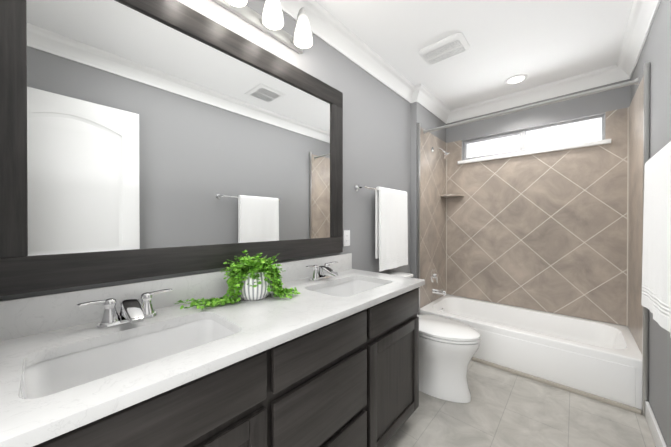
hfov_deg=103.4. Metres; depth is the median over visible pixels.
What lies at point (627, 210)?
trim
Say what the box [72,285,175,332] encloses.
faucet
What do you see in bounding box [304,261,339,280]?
faucet
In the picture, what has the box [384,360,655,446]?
floor
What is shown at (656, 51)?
wall
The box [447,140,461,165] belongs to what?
wall tile
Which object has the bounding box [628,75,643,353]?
wall tile
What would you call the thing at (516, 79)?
recessed light
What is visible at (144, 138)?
mirror
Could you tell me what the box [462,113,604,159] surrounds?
window
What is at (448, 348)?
toilet
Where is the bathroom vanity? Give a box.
[40,285,422,446]
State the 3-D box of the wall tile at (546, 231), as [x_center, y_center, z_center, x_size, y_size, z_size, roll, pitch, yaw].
[1.931,0.084,2.765,1.511,1.573,0.012,0,0,42]
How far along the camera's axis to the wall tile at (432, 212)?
2.94 m
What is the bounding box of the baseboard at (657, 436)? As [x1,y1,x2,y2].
[645,401,666,446]
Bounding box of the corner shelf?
[440,194,464,197]
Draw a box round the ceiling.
[314,0,633,109]
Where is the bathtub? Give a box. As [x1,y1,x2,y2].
[420,294,641,410]
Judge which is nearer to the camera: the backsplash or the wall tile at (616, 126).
the backsplash
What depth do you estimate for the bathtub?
2.13 m
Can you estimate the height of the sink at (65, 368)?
0.163 m
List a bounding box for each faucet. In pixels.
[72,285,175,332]
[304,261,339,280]
[430,268,446,295]
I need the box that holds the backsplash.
[0,253,351,340]
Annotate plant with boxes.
[174,250,300,309]
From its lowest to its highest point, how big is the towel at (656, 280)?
0.701 m
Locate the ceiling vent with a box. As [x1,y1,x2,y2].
[419,33,469,64]
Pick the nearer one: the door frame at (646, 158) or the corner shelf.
the door frame at (646, 158)
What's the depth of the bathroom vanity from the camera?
0.92 m
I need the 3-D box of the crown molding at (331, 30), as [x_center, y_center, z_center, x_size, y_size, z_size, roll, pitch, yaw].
[0.689,-1.282,1.436,1.599,0.118,3.639,0,0,42]
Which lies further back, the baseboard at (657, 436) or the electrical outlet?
the electrical outlet
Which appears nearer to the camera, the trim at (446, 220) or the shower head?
the shower head
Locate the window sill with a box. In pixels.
[458,139,610,164]
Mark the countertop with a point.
(270, 322)
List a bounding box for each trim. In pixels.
[446,143,446,290]
[471,357,641,413]
[627,107,628,325]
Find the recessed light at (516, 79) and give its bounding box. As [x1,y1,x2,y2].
[504,74,527,84]
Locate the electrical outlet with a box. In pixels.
[343,230,349,245]
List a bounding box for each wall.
[0,0,410,300]
[410,102,445,306]
[446,79,630,325]
[631,0,670,446]
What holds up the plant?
on the countertop
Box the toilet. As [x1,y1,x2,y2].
[384,271,480,402]
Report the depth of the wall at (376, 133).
2.06 m
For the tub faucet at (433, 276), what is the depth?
2.92 m
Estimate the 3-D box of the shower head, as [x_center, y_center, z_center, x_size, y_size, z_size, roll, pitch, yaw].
[1.149,-0.769,2.870,0.202,0.158,0.090,0,0,42]
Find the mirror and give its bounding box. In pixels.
[0,0,342,295]
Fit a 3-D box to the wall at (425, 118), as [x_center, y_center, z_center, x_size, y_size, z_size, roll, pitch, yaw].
[1.068,-0.069,3.003,0.065,2.560,0.815,0,0,42]
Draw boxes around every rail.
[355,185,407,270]
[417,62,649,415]
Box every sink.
[16,313,243,404]
[312,277,387,296]
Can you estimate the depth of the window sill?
2.62 m
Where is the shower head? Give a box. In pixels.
[431,147,451,158]
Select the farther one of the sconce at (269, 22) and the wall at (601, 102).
the wall at (601, 102)
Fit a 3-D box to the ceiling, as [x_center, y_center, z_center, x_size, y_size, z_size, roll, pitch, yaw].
[0.696,-1.392,1.443,1.800,0.100,3.860,0,0,42]
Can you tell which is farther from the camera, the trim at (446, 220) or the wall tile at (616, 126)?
the trim at (446, 220)
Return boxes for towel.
[375,186,407,270]
[641,141,670,336]
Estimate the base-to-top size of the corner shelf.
0.024 m
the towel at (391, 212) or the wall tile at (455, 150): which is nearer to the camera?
the towel at (391, 212)
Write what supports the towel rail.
attached to the wall at (376, 133)
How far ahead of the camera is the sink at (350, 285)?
1.65 m
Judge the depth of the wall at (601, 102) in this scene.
2.62 m
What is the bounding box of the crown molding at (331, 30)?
[279,0,660,123]
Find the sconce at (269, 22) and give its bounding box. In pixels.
[213,0,312,53]
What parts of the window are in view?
glass, vinyl window frame, glass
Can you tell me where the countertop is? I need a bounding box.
[0,269,424,446]
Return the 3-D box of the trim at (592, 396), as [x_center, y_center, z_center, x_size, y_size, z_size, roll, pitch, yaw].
[1.404,1.201,2.188,1.479,0.028,0.019,0,0,42]
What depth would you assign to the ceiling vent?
2.01 m
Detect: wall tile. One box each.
[420,127,445,307]
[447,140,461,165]
[447,141,627,325]
[605,108,627,142]
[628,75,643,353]
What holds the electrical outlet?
attached to the wall at (376, 133)

